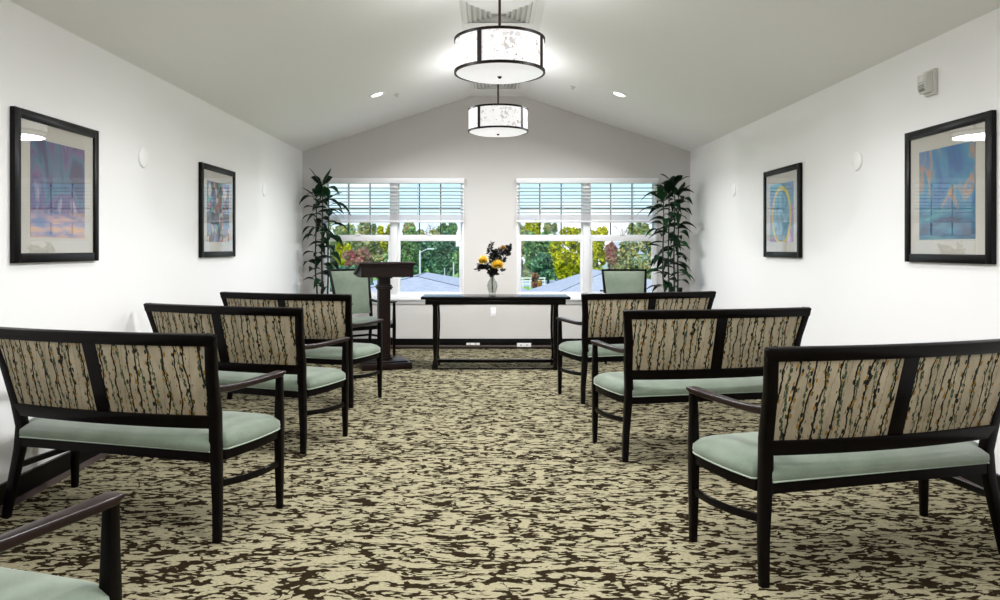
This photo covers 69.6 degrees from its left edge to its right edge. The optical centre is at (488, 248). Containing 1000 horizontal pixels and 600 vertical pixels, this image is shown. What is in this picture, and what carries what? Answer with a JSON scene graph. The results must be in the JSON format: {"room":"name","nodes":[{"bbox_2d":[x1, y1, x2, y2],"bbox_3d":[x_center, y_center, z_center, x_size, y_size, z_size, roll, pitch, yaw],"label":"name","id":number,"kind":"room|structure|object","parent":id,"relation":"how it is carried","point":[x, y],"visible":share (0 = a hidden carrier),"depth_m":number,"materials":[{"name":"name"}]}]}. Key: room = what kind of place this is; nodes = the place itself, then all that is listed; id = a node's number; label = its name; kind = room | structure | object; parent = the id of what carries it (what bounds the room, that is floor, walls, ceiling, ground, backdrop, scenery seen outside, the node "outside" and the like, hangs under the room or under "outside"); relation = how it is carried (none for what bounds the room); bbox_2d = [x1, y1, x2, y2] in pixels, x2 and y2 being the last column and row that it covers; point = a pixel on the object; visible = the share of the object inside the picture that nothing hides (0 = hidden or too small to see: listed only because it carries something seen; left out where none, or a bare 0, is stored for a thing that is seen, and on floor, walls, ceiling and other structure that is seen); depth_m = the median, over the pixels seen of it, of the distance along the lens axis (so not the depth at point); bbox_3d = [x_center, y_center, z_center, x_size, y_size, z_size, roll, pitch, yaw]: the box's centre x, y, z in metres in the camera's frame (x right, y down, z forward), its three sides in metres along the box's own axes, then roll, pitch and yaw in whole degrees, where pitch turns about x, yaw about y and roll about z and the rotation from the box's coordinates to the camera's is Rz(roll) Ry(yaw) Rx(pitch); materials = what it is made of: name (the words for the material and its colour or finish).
{"room":"house of worship","nodes":[
{"label":"house of worship","id":0,"kind":"room"},
{"bbox_2d":[0,0,301,483],"bbox_3d":[-2.460,-0.003,2.870,0.199,2.566,12.940,0,0,0],"label":"wall","id":1,"kind":"structure","parent":0,"point":[149,215],"depth_m":4.84,"materials":[{"name":"paint"}]},
{"bbox_2d":[10,106,98,262],"bbox_3d":[-2.372,-0.318,3.966,0.029,0.785,0.772,0,0,0],"label":"framed picture","id":2,"kind":"object","parent":1,"relation":"attached to","point":[54,162],"visible":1,"depth_m":3.90,"materials":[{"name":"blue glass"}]},
{"bbox_2d":[30,137,84,238],"bbox_3d":[-2.370,-0.316,3.966,0.002,0.517,0.497,0,0,0],"label":"print","id":3,"kind":"object","parent":2,"relation":"attached to","point":[57,171],"depth_m":3.94},
{"bbox_2d":[0,393,221,513],"bbox_3d":[-2.372,1.216,2.790,0.032,0.128,12.780,0,0,0],"label":"baseboard","id":4,"kind":"structure","parent":1,"relation":"attached to","point":[35,480],"depth_m":3.84,"materials":[{"name":"black wood"}]},
{"bbox_2d":[199,162,235,257],"bbox_3d":[-2.368,-0.317,6.295,0.029,0.787,0.790,0,0,0],"label":"framed picture","id":5,"kind":"object","parent":1,"relation":"attached to","point":[217,185],"visible":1,"depth_m":6.25,"materials":[{"name":"wood"}]},
{"bbox_2d":[207,180,228,241],"bbox_3d":[-2.366,-0.315,6.295,0.002,0.519,0.511,0,0,0],"label":"print","id":6,"kind":"object","parent":5,"relation":"attached to","point":[217,193],"depth_m":6.27},
{"bbox_2d":[302,97,689,338],"bbox_3d":[0.099,-0.340,9.260,5.152,3.239,0.160,0,0,0],"label":"wall","id":7,"kind":"structure","parent":0,"point":[437,142],"depth_m":9.18,"materials":[{"name":"paint"}]},
{"bbox_2d":[324,184,463,303],"bbox_3d":[-1.208,-0.091,9.205,1.818,1.602,0.150,0,0,0],"label":"window","id":8,"kind":"structure","parent":7,"relation":"in","point":[394,239],"depth_m":9.20,"materials":[{"name":"white paint"}]},
{"bbox_2d":[323,178,463,222],"bbox_3d":[-1.208,-0.609,9.143,1.796,0.564,0.065,0,0,0],"label":"window blind","id":9,"kind":"object","parent":8,"relation":"attached to","point":[369,218],"visible":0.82,"depth_m":9.12,"materials":[{"name":"white paint"}]},
{"bbox_2d":[353,339,581,348],"bbox_3d":[0.099,1.216,9.163,4.952,0.128,0.034,0,0,0],"label":"baseboard","id":10,"kind":"structure","parent":7,"relation":"attached to","point":[400,343],"depth_m":9.16,"materials":[{"name":"black wood"}]},
{"bbox_2d":[491,308,495,316],"bbox_3d":[0.060,0.814,9.175,0.070,0.115,0.009,0,0,0],"label":"wall outlet","id":11,"kind":"object","parent":7,"relation":"attached to","point":[493,310],"visible":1,"depth_m":9.17,"materials":[{"name":"white plastic"}]},
{"bbox_2d":[517,343,530,346],"bbox_3d":[0.451,1.230,9.142,0.180,0.050,0.009,0,0,0],"label":"wall outlet","id":12,"kind":"object","parent":7,"relation":"attached to","point":[518,344],"visible":1,"depth_m":9.14,"materials":[{"name":"white plastic"}]},
{"bbox_2d":[516,184,656,303],"bbox_3d":[1.253,-0.091,9.205,1.824,1.602,0.150,0,0,0],"label":"window","id":13,"kind":"structure","parent":7,"relation":"in","point":[585,239],"depth_m":9.20,"materials":[{"name":"white paint"}]},
{"bbox_2d":[516,178,657,222],"bbox_3d":[1.253,-0.609,9.143,1.802,0.564,0.065,0,0,0],"label":"window blind","id":14,"kind":"object","parent":13,"relation":"attached to","point":[540,218],"visible":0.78,"depth_m":9.12,"materials":[{"name":"white paint"}]},
{"bbox_2d":[0,349,999,599],"bbox_3d":[0.100,1.340,2.790,6.600,0.120,13.180,0,0,0],"label":"floor","id":15,"kind":"structure","parent":0,"point":[447,484],"depth_m":3.42,"materials":[{"name":"carpet"}]},
{"bbox_2d":[0,491,124,599],"bbox_3d":[-1.590,0.823,1.663,1.276,0.922,0.610,0,0,14],"label":"bench","id":16,"kind":"object","parent":15,"relation":"on","point":[15,584],"visible":1,"depth_m":1.73,"materials":[{"name":"brown wood"}]},
{"bbox_2d":[0,567,108,599],"bbox_3d":[-1.572,0.856,1.733,1.269,0.091,0.463,0,0,14],"label":"seat cushion","id":17,"kind":"object","parent":16,"relation":"on","point":[15,584],"depth_m":1.73,"materials":[{"name":"green fabric"}]},
{"bbox_2d":[0,327,285,542],"bbox_3d":[-1.692,0.823,3.443,1.276,0.922,0.610,0,0,14],"label":"bench","id":18,"kind":"object","parent":15,"relation":"on","point":[142,394],"visible":1,"depth_m":3.23,"materials":[{"name":"brown wood"}]},
{"bbox_2d":[19,411,279,452],"bbox_3d":[-1.674,0.856,3.514,1.269,0.091,0.463,0,0,14],"label":"seat cushion","id":19,"kind":"object","parent":18,"relation":"on","point":[239,431],"depth_m":3.31,"materials":[{"name":"green fabric"}]},
{"bbox_2d":[143,303,349,453],"bbox_3d":[-1.642,0.823,4.838,1.276,0.922,0.610,0,0,19],"label":"bench","id":20,"kind":"object","parent":15,"relation":"on","point":[252,342],"visible":0.67,"depth_m":4.58,"materials":[{"name":"brown wood"}]},
{"bbox_2d":[218,366,345,390],"bbox_3d":[-1.619,0.856,4.906,1.269,0.091,0.463,0,0,19],"label":"seat cushion","id":21,"kind":"object","parent":20,"relation":"on","point":[315,378],"depth_m":4.67,"materials":[{"name":"green fabric"}]},
{"bbox_2d":[220,291,382,407],"bbox_3d":[-1.597,0.823,6.093,1.276,0.922,0.610,0,0,17],"label":"bench","id":22,"kind":"object","parent":15,"relation":"on","point":[327,317],"visible":0.53,"depth_m":5.82,"materials":[{"name":"brown wood"}]},
{"bbox_2d":[305,343,379,359],"bbox_3d":[-1.576,0.856,6.163,1.269,0.091,0.463,0,0,17],"label":"seat cushion","id":23,"kind":"object","parent":22,"relation":"on","point":[357,351],"depth_m":5.89,"materials":[{"name":"green fabric"}]},
{"bbox_2d":[299,168,350,293],"bbox_3d":[-1.996,0.149,8.812,0.665,2.262,0.535,0,0,0],"label":"potted plant","id":24,"kind":"object","parent":15,"relation":"on","point":[322,191],"visible":0.8,"depth_m":8.84,"materials":[{"name":"green plant"}]},
{"bbox_2d":[328,269,396,355],"bbox_3d":[-1.501,0.765,8.433,0.608,1.037,0.642,0,0,-38],"label":"armchair","id":25,"kind":"object","parent":15,"relation":"on","point":[343,281],"visible":0.45,"depth_m":8.58,"materials":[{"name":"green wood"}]},
{"bbox_2d":[331,271,370,313],"bbox_3d":[-1.641,0.526,8.613,0.485,0.508,0.171,0,0,-38],"label":"cushion","id":26,"kind":"object","parent":25,"relation":"on","point":[342,282],"depth_m":8.61,"materials":[{"name":"green fabric"}]},
{"bbox_2d":[352,316,392,325],"bbox_3d":[-1.452,0.843,8.371,0.562,0.073,0.476,0,0,-38],"label":"seat cushion","id":27,"kind":"object","parent":25,"relation":"on","point":[367,318],"depth_m":8.24,"materials":[{"name":"green fabric"}]},
{"bbox_2d":[353,262,415,370],"bbox_3d":[-1.129,0.712,7.757,0.596,1.137,0.485,0,0,-18],"label":"lectern","id":28,"kind":"object","parent":15,"relation":"on","point":[383,271],"visible":0.84,"depth_m":7.62,"materials":[{"name":"brown wood"}]},
{"bbox_2d":[421,294,569,369],"bbox_3d":[0.073,0.895,7.750,1.570,0.770,0.440,0,0,0],"label":"console table","id":29,"kind":"object","parent":15,"relation":"on","point":[435,300],"visible":0.93,"depth_m":7.57,"materials":[{"name":"black wood"}]},
{"bbox_3d":[0.040,0.399,7.730,0.120,0.222,0.120,0,0,0],"label":"flower vase","id":30,"kind":"object","parent":29,"relation":"on","visible":0},
{"bbox_2d":[474,263,492,274],"bbox_3d":[-0.048,0.307,7.731,0.239,0.334,0.122,0,0,0],"label":"leafy sprig","id":31,"kind":"object","parent":30,"relation":"in","point":[482,266],"visible":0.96,"depth_m":7.71,"materials":[{"name":"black plant"}]},
{"bbox_2d":[477,255,491,282],"bbox_3d":[-0.052,0.270,7.709,0.165,0.408,0.148,0,0,-40],"label":"flower","id":32,"kind":"object","parent":30,"relation":"in","point":[483,259],"visible":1,"depth_m":7.68,"materials":[{"name":"yellow plant"}]},
{"bbox_2d":[486,242,493,268],"bbox_3d":[0.023,0.194,7.738,0.114,0.560,0.117,0,0,0],"label":"leafy sprig","id":33,"kind":"object","parent":30,"relation":"in","point":[491,244],"visible":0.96,"depth_m":7.72,"materials":[{"name":"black plant"}]},
{"bbox_2d":[490,247,502,276],"bbox_3d":[0.078,0.230,7.719,0.159,0.489,0.137,0,0,0],"label":"leafy sprig","id":34,"kind":"object","parent":30,"relation":"in","point":[498,252],"visible":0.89,"depth_m":7.71,"materials":[{"name":"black plant"}]},
{"bbox_2d":[489,259,505,291],"bbox_3d":[0.099,0.289,7.686,0.201,0.371,0.186,0,0,0],"label":"flower","id":35,"kind":"object","parent":30,"relation":"in","point":[498,264],"visible":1,"depth_m":7.65,"materials":[{"name":"yellow plant"}]},
{"bbox_2d":[493,245,506,277],"bbox_3d":[0.123,0.216,7.738,0.164,0.516,0.112,0,0,0],"label":"dried flower","id":36,"kind":"object","parent":30,"relation":"in","point":[501,246],"visible":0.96,"depth_m":7.73,"materials":[{"name":"brown plant"}]},
{"bbox_2d":[491,243,511,275],"bbox_3d":[0.134,0.208,7.743,0.250,0.532,0.117,0,0,-4],"label":"leafy sprig","id":37,"kind":"object","parent":30,"relation":"in","point":[508,247],"visible":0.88,"depth_m":7.73,"materials":[{"name":"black plant"}]},
{"bbox_2d":[601,269,646,363],"bbox_3d":[1.597,0.765,8.259,0.608,1.037,0.642,0,0,3],"label":"armchair","id":38,"kind":"object","parent":15,"relation":"on","point":[614,280],"visible":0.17,"depth_m":8.50,"materials":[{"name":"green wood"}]},
{"bbox_2d":[604,271,644,292],"bbox_3d":[1.609,0.526,8.487,0.485,0.508,0.171,0,0,3],"label":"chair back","id":39,"kind":"object","parent":38,"relation":"on","point":[614,281],"depth_m":8.50,"materials":[{"name":"green fabric"}]},
{"bbox_2d":[556,291,715,403],"bbox_3d":[1.285,0.823,6.217,1.276,0.922,0.610,0,0,-14],"label":"bench","id":40,"kind":"object","parent":15,"relation":"on","point":[602,313],"visible":0.56,"depth_m":5.94,"materials":[{"name":"brown wood"}]},
{"bbox_2d":[559,341,623,356],"bbox_3d":[1.267,0.856,6.287,1.269,0.091,0.463,0,0,-14],"label":"seat cushion","id":41,"kind":"object","parent":40,"relation":"on","point":[568,348],"depth_m":6.01,"materials":[{"name":"green fabric"}]},
{"bbox_2d":[637,174,696,291],"bbox_3d":[2.128,0.196,8.636,0.718,2.169,0.656,0,0,0],"label":"potted plant","id":42,"kind":"object","parent":15,"relation":"on","point":[661,193],"visible":0.87,"depth_m":8.60,"materials":[{"name":"green plant"}]},
{"bbox_2d":[590,307,810,461],"bbox_3d":[1.351,0.823,4.586,1.276,0.922,0.610,0,0,-10],"label":"bench","id":43,"kind":"object","parent":15,"relation":"on","point":[720,351],"visible":0.8,"depth_m":4.36,"materials":[{"name":"brown wood"}]},
{"bbox_2d":[594,372,762,396],"bbox_3d":[1.338,0.856,4.657,1.269,0.091,0.463,0,0,-10],"label":"seat cushion","id":44,"kind":"object","parent":43,"relation":"on","point":[613,384],"depth_m":4.45,"materials":[{"name":"green fabric"}]},
{"bbox_2d":[686,339,999,587],"bbox_3d":[1.553,0.823,3.031,1.276,0.922,0.610,0,0,-14],"label":"bench","id":45,"kind":"object","parent":15,"relation":"on","point":[837,416],"visible":1,"depth_m":2.81,"materials":[{"name":"brown wood"}]},
{"bbox_2d":[692,432,989,480],"bbox_3d":[1.536,0.856,3.101,1.269,0.091,0.463,0,0,-14],"label":"seat cushion","id":46,"kind":"object","parent":45,"relation":"on","point":[736,455],"depth_m":2.90,"materials":[{"name":"green fabric"}]},
{"bbox_2d":[9,0,999,151],"bbox_3d":[0.099,-1.570,2.820,5.652,0.899,13.040,0,0,0],"label":"ceiling","id":47,"kind":"structure","parent":0,"point":[692,74],"depth_m":5.64,"materials":[{"name":"paint"}]},
{"bbox_2d":[369,91,384,97],"bbox_3d":[-1.181,-1.627,7.606,0.170,0.060,0.180,0,0,4],"label":"recessed light","id":48,"kind":"object","parent":47,"relation":"in","point":[377,94],"visible":1,"depth_m":7.59,"materials":[{"name":"white plastic"}]},
{"bbox_2d":[471,82,522,89],"bbox_3d":[0.095,-1.923,8.435,0.610,0.032,0.610,0,0,0],"label":"ceiling vent","id":49,"kind":"object","parent":47,"relation":"in","point":[474,86],"visible":0.6,"depth_m":8.56,"materials":[{"name":"white metal"}]},
{"bbox_2d":[468,84,527,136],"bbox_3d":[0.096,-1.540,7.260,0.612,0.799,0.612,0,0,0],"label":"pendant light","id":50,"kind":"object","parent":47,"relation":"hanging from","point":[497,119],"visible":0.93,"depth_m":7.02,"materials":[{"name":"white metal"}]},
{"bbox_2d":[470,127,526,136],"bbox_3d":[0.096,-1.168,7.260,0.584,0.028,0.584,0,0,0],"label":"diffuser","id":51,"kind":"object","parent":50,"relation":"attached to","point":[478,131],"depth_m":7.14,"materials":[{"name":"grey glass"}]},
{"bbox_2d":[454,0,544,83],"bbox_3d":[0.074,-1.540,4.830,0.612,0.799,0.612,0,0,0],"label":"pendant light","id":52,"kind":"object","parent":47,"relation":"hanging from","point":[498,54],"visible":1,"depth_m":4.61,"materials":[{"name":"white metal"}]},
{"bbox_2d":[456,63,542,83],"bbox_3d":[0.074,-1.168,4.830,0.584,0.028,0.584,0,0,0],"label":"diffuser","id":53,"kind":"object","parent":52,"relation":"attached to","point":[484,73],"depth_m":4.74,"materials":[{"name":"grey glass"}]},
{"bbox_2d":[461,0,537,23],"bbox_3d":[0.085,-1.923,5.900,0.600,0.032,0.600,0,0,0],"label":"ceiling vent","id":54,"kind":"object","parent":47,"relation":"in","point":[473,11],"visible":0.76,"depth_m":5.84,"materials":[{"name":"white metal"}]},
{"bbox_2d":[611,91,627,97],"bbox_3d":[1.384,-1.628,7.600,0.170,0.060,0.180,0,0,4],"label":"recessed light","id":55,"kind":"object","parent":47,"relation":"in","point":[619,94],"visible":1,"depth_m":7.59,"materials":[{"name":"white plastic"}]},
{"bbox_2d":[690,8,999,473],"bbox_3d":[2.687,-0.003,2.870,0.160,2.566,12.941,0,0,0],"label":"wall","id":56,"kind":"structure","parent":0,"point":[856,281],"depth_m":5.10,"materials":[{"name":"paint"}]},
{"bbox_2d":[731,183,735,196],"bbox_3d":[2.574,-0.615,7.570,0.019,0.140,0.140,0,0,0],"label":"wall plate","id":57,"kind":"object","parent":56,"relation":"attached to","point":[733,187],"depth_m":7.54,"materials":[{"name":"white plastic"}]},
{"bbox_2d":[763,163,801,257],"bbox_3d":[2.575,-0.314,6.315,0.028,0.788,0.770,0,0,0],"label":"framed picture","id":58,"kind":"object","parent":56,"relation":"attached to","point":[782,187],"visible":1,"depth_m":6.27,"materials":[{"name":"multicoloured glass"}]},
{"bbox_2d":[770,181,793,242],"bbox_3d":[2.573,-0.312,6.315,0.002,0.519,0.496,0,0,0],"label":"print","id":59,"kind":"object","parent":58,"relation":"attached to","point":[781,192],"depth_m":6.29},
{"bbox_2d":[851,151,861,170],"bbox_3d":[2.586,-0.615,5.060,0.019,0.140,0.140,0,0,0],"label":"wall plate","id":60,"kind":"object","parent":56,"relation":"attached to","point":[856,160],"depth_m":5.04,"materials":[{"name":"white plastic"}]},
{"bbox_2d":[917,68,936,96],"bbox_3d":[2.563,-0.970,4.210,0.074,0.150,0.104,0,0,0],"label":"fire alarm strobe","id":61,"kind":"object","parent":56,"relation":"attached to","point":[926,82],"visible":1,"depth_m":4.17,"materials":[{"name":"grey plastic"}]},
{"bbox_2d":[905,110,995,263],"bbox_3d":[2.587,-0.314,4.062,0.029,0.793,0.765,0,0,0],"label":"framed picture","id":62,"kind":"object","parent":56,"relation":"attached to","point":[950,167],"visible":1,"depth_m":4.00,"materials":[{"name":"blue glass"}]},
{"bbox_2d":[919,140,975,239],"bbox_3d":[2.584,-0.312,4.062,0.002,0.523,0.492,0,0,0],"label":"print","id":63,"kind":"object","parent":62,"relation":"attached to","point":[947,171],"depth_m":4.04},
{"bbox_2d":[956,473,999,492],"bbox_3d":[2.591,1.216,2.790,0.032,0.128,12.780,0,0,0],"label":"baseboard","id":64,"kind":"structure","parent":56,"relation":"attached to","point":[974,479],"depth_m":3.81,"materials":[{"name":"black wood"}]},
{"label":"outside","id":65,"kind":"structure","parent":0,"visible":0},
{"bbox_2d":[373,264,601,289],"bbox_3d":[0.000,4.630,106.090,180.000,0.300,187.820,0,0,0],"label":"lawn","id":66,"kind":"structure","parent":65,"point":[455,275],"depth_m":106.61,"materials":[{"name":"green plant"}]},
{"bbox_2d":[334,243,352,265],"bbox_3d":[-10.868,1.960,54.007,1.492,5.049,1.343,0,0,0],"label":"tree","id":67,"kind":"object","parent":66,"relation":"on","point":[339,248],"visible":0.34,"depth_m":53.68,"materials":[{"name":"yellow plant"}]},
{"bbox_2d":[329,223,358,268],"bbox_3d":[-12.093,0.986,57.929,3.686,6.996,3.242,0,0,0],"label":"tree","id":68,"kind":"object","parent":66,"relation":"on","point":[338,230],"visible":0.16,"depth_m":57.15,"materials":[{"name":"green plant"}]},
{"bbox_2d":[330,265,373,291],"bbox_3d":[-8.884,2.754,45.909,3.210,3.464,2.661,0,0,0],"label":"tree","id":69,"kind":"object","parent":66,"relation":"on","point":[339,266],"visible":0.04,"depth_m":45.80,"materials":[{"name":"green plant"}]},
{"bbox_2d":[342,247,372,267],"bbox_3d":[-9.118,2.180,49.943,1.747,4.608,1.809,0,0,22],"label":"tree","id":70,"kind":"object","parent":66,"relation":"on","point":[354,258],"visible":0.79,"depth_m":49.73,"materials":[{"name":"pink plant"}]},
{"bbox_2d":[355,234,384,282],"bbox_3d":[-10.330,1.603,62.910,2.859,5.761,2.701,0,0,-13],"label":"tree","id":71,"kind":"object","parent":66,"relation":"on","point":[377,254],"visible":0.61,"depth_m":62.14,"materials":[{"name":"green plant"}]},
{"bbox_2d":[376,224,389,261],"bbox_3d":[-9.460,1.118,66.025,1.803,6.731,1.746,0,0,0],"label":"tree","id":72,"kind":"object","parent":66,"relation":"on","point":[380,228],"visible":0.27,"depth_m":65.73,"materials":[{"name":"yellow plant"}]},
{"bbox_2d":[383,227,424,277],"bbox_3d":[-7.040,1.339,59.994,3.406,6.290,2.990,0,0,0],"label":"tree","id":73,"kind":"object","parent":66,"relation":"on","point":[411,248],"visible":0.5,"depth_m":59.25,"materials":[{"name":"green plant"}]},
{"bbox_2d":[413,241,434,273],"bbox_3d":[-5.977,1.680,66.049,3.546,5.610,3.160,0,0,0],"label":"tree","id":74,"kind":"object","parent":66,"relation":"on","point":[426,256],"visible":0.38,"depth_m":65.36,"materials":[{"name":"green plant"}]},
{"bbox_2d":[419,248,433,273],"bbox_3d":[-4.149,2.239,48.000,1.035,4.483,0.240,0,0,0],"label":"street lamp","id":75,"kind":"object","parent":66,"relation":"on","point":[420,251],"visible":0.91,"depth_m":47.95,"materials":[{"name":"white metal"}]},
{"bbox_2d":[425,223,438,233],"bbox_3d":[-9.909,-0.148,124.895,3.527,9.256,4.584,0,0,0],"label":"bare tree","id":76,"kind":"object","parent":66,"relation":"on","point":[428,223],"visible":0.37,"depth_m":124.79,"materials":[{"name":"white plant"}]},
{"bbox_2d":[428,229,444,244],"bbox_3d":[-5.346,1.180,75.993,2.655,6.607,2.458,0,0,0],"label":"tree","id":77,"kind":"object","parent":66,"relation":"on","point":[433,231],"visible":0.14,"depth_m":75.48,"materials":[{"name":"green plant"}]},
{"bbox_2d":[429,230,458,276],"bbox_3d":[-3.701,1.427,61.866,2.962,6.115,2.522,0,0,18],"label":"tree","id":78,"kind":"object","parent":66,"relation":"on","point":[442,254],"visible":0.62,"depth_m":61.40,"materials":[{"name":"green plant"}]},
{"bbox_2d":[371,272,528,291],"bbox_3d":[-2.513,2.815,32.360,9.082,3.330,11.280,0,0,0],"label":"house","id":79,"kind":"structure","parent":66,"relation":"on","point":[423,282],"depth_m":29.14,"materials":[{"name":"stone"}]},
{"bbox_2d":[452,250,458,277],"bbox_3d":[-1.665,1.820,58.048,2.576,5.329,2.265,0,0,0],"label":"tree","id":80,"kind":"object","parent":66,"relation":"on","point":[455,257],"visible":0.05,"depth_m":57.16,"materials":[{"name":"green plant"}]},
{"bbox_2d":[520,223,532,279],"bbox_3d":[4.432,0.362,100.025,4.078,8.245,3.452,0,0,0],"label":"tree","id":81,"kind":"object","parent":66,"relation":"on","point":[525,271],"visible":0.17,"depth_m":99.61,"materials":[{"name":"green plant"}]},
{"bbox_2d":[522,223,541,256],"bbox_3d":[6.310,-0.106,112.109,4.103,9.178,3.171,0,0,0],"label":"tree","id":82,"kind":"object","parent":66,"relation":"on","point":[532,227],"visible":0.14,"depth_m":111.68,"materials":[{"name":"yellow plant"}]},
{"bbox_2d":[521,277,545,288],"bbox_3d":[4.213,3.855,80.000,4.300,1.250,0.100,0,0,0],"label":"fence","id":83,"kind":"object","parent":66,"relation":"on","point":[522,278],"visible":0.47,"depth_m":79.96,"materials":[{"name":"white paint"}]},
{"bbox_2d":[531,272,538,287],"bbox_3d":[4.552,3.380,70.022,0.934,2.226,0.875,0,0,0],"label":"shrub","id":84,"kind":"object","parent":66,"relation":"on","point":[535,276],"visible":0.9,"depth_m":69.83,"materials":[{"name":"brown plant"}]},
{"bbox_2d":[523,230,557,279],"bbox_3d":[6.550,1.054,92.028,4.588,6.861,4.131,0,0,0],"label":"tree","id":85,"kind":"object","parent":66,"relation":"on","point":[533,247],"visible":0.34,"depth_m":91.05,"materials":[{"name":"green plant"}]},
{"bbox_2d":[543,223,558,249],"bbox_3d":[9.195,0.107,104.128,2.969,8.752,2.670,0,0,0],"label":"tree","id":86,"kind":"object","parent":66,"relation":"on","point":[552,228],"visible":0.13,"depth_m":104.09,"materials":[{"name":"green plant"}]},
{"bbox_2d":[548,226,580,279],"bbox_3d":[6.918,1.300,60.058,3.686,6.369,3.469,0,0,0],"label":"tree","id":87,"kind":"object","parent":66,"relation":"on","point":[563,266],"visible":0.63,"depth_m":59.53,"materials":[{"name":"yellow plant"}]},
{"bbox_2d":[528,269,650,291],"bbox_3d":[9.747,2.941,46.360,14.425,3.079,11.280,0,0,0],"label":"house","id":88,"kind":"structure","parent":66,"relation":"on","point":[570,284],"depth_m":44.16,"materials":[{"name":"stone"}]},
{"bbox_2d":[591,226,608,269],"bbox_3d":[8.333,1.371,56.031,1.986,6.226,2.015,0,0,0],"label":"tree","id":89,"kind":"object","parent":66,"relation":"on","point":[597,246],"visible":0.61,"depth_m":55.46,"materials":[{"name":"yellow plant"}]},
{"bbox_2d":[604,241,617,268],"bbox_3d":[9.166,1.962,53.974,1.072,5.044,1.024,0,0,0],"label":"tree","id":90,"kind":"object","parent":66,"relation":"on","point":[610,249],"visible":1,"depth_m":53.79,"materials":[{"name":"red plant"}]},
{"bbox_2d":[612,223,629,241],"bbox_3d":[24.041,0.054,125.418,5.103,8.851,6.658,0,0,0],"label":"bare tree","id":91,"kind":"object","parent":66,"relation":"on","point":[621,223],"visible":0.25,"depth_m":124.65,"materials":[{"name":"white plant"}]},
{"bbox_2d":[607,241,639,268],"bbox_3d":[12.206,1.825,65.888,3.296,5.320,2.530,0,0,0],"label":"tree","id":92,"kind":"object","parent":66,"relation":"on","point":[626,250],"visible":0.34,"depth_m":65.42,"materials":[{"name":"green plant"}]},
{"bbox_2d":[602,242,648,268],"bbox_3d":[14.463,1.899,74.850,5.200,5.162,4.300,0,0,0],"label":"sky","id":93,"kind":"structure","parent":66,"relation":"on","point":[642,254],"depth_m":73.79,"materials":[{"name":"white"}]},
{"bbox_2d":[616,255,648,270],"bbox_3d":[11.464,2.493,58.003,2.853,3.986,2.432,0,0,0],"label":"tree","id":94,"kind":"object","parent":66,"relation":"on","point":[638,262],"visible":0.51,"depth_m":57.36,"materials":[{"name":"green plant"}]},
{"bbox_2d":[627,223,651,241],"bbox_3d":[24.840,-0.022,117.860,4.507,9.010,3.925,0,0,0],"label":"tree","id":95,"kind":"object","parent":66,"relation":"on","point":[638,229],"visible":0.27,"depth_m":116.66,"materials":[{"name":"green plant"}]},
{"bbox_2d":[638,233,650,278],"bbox_3d":[14.852,1.437,64.142,2.915,6.095,2.432,0,0,0],"label":"tree","id":96,"kind":"object","parent":66,"relation":"on","point":[643,243],"visible":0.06,"depth_m":63.94,"materials":[{"name":"green plant"}]},
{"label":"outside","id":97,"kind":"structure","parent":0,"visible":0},
{"bbox_2d":[373,280,554,286],"bbox_3d":[0.000,4.465,92.000,120.000,0.030,16.000,0,0,0],"label":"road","id":98,"kind":"structure","parent":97,"point":[374,281],"depth_m":93.51,"materials":[{"name":"grey asphalt"}]},
{"bbox_2d":[333,224,355,251],"bbox_3d":[-19.251,0.564,96.078,3.352,7.839,3.430,0,0,0],"label":"tree","id":99,"kind":"object","parent":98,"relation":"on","point":[353,224],"visible":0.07,"depth_m":94.98,"materials":[{"name":"green plant"}]},
{"bbox_2d":[357,223,376,250],"bbox_3d":[-16.434,0.266,98.108,3.010,8.434,2.892,0,0,0],"label":"tree","id":100,"kind":"object","parent":98,"relation":"on","point":[363,228],"visible":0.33,"depth_m":97.40,"materials":[{"name":"green plant"}]},
{"bbox_2d":[402,223,424,243],"bbox_3d":[-10.136,0.284,96.934,3.443,8.399,2.818,0,0,0],"label":"tree","id":101,"kind":"object","parent":98,"relation":"on","point":[406,226],"visible":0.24,"depth_m":96.26,"materials":[{"name":"green plant"}]},
{"bbox_2d":[437,223,457,234],"bbox_3d":[-5.913,0.397,99.161,3.469,8.171,3.130,0,0,0],"label":"tree","id":102,"kind":"object","parent":98,"relation":"on","point":[452,228],"visible":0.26,"depth_m":98.47,"materials":[{"name":"green plant"}]},
{"bbox_2d":[530,252,562,283],"bbox_3d":[7.142,2.435,84.835,4.505,4.105,4.232,0,0,0],"label":"tree","id":103,"kind":"object","parent":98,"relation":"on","point":[542,265],"visible":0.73,"depth_m":83.80,"materials":[{"name":"green plant"}]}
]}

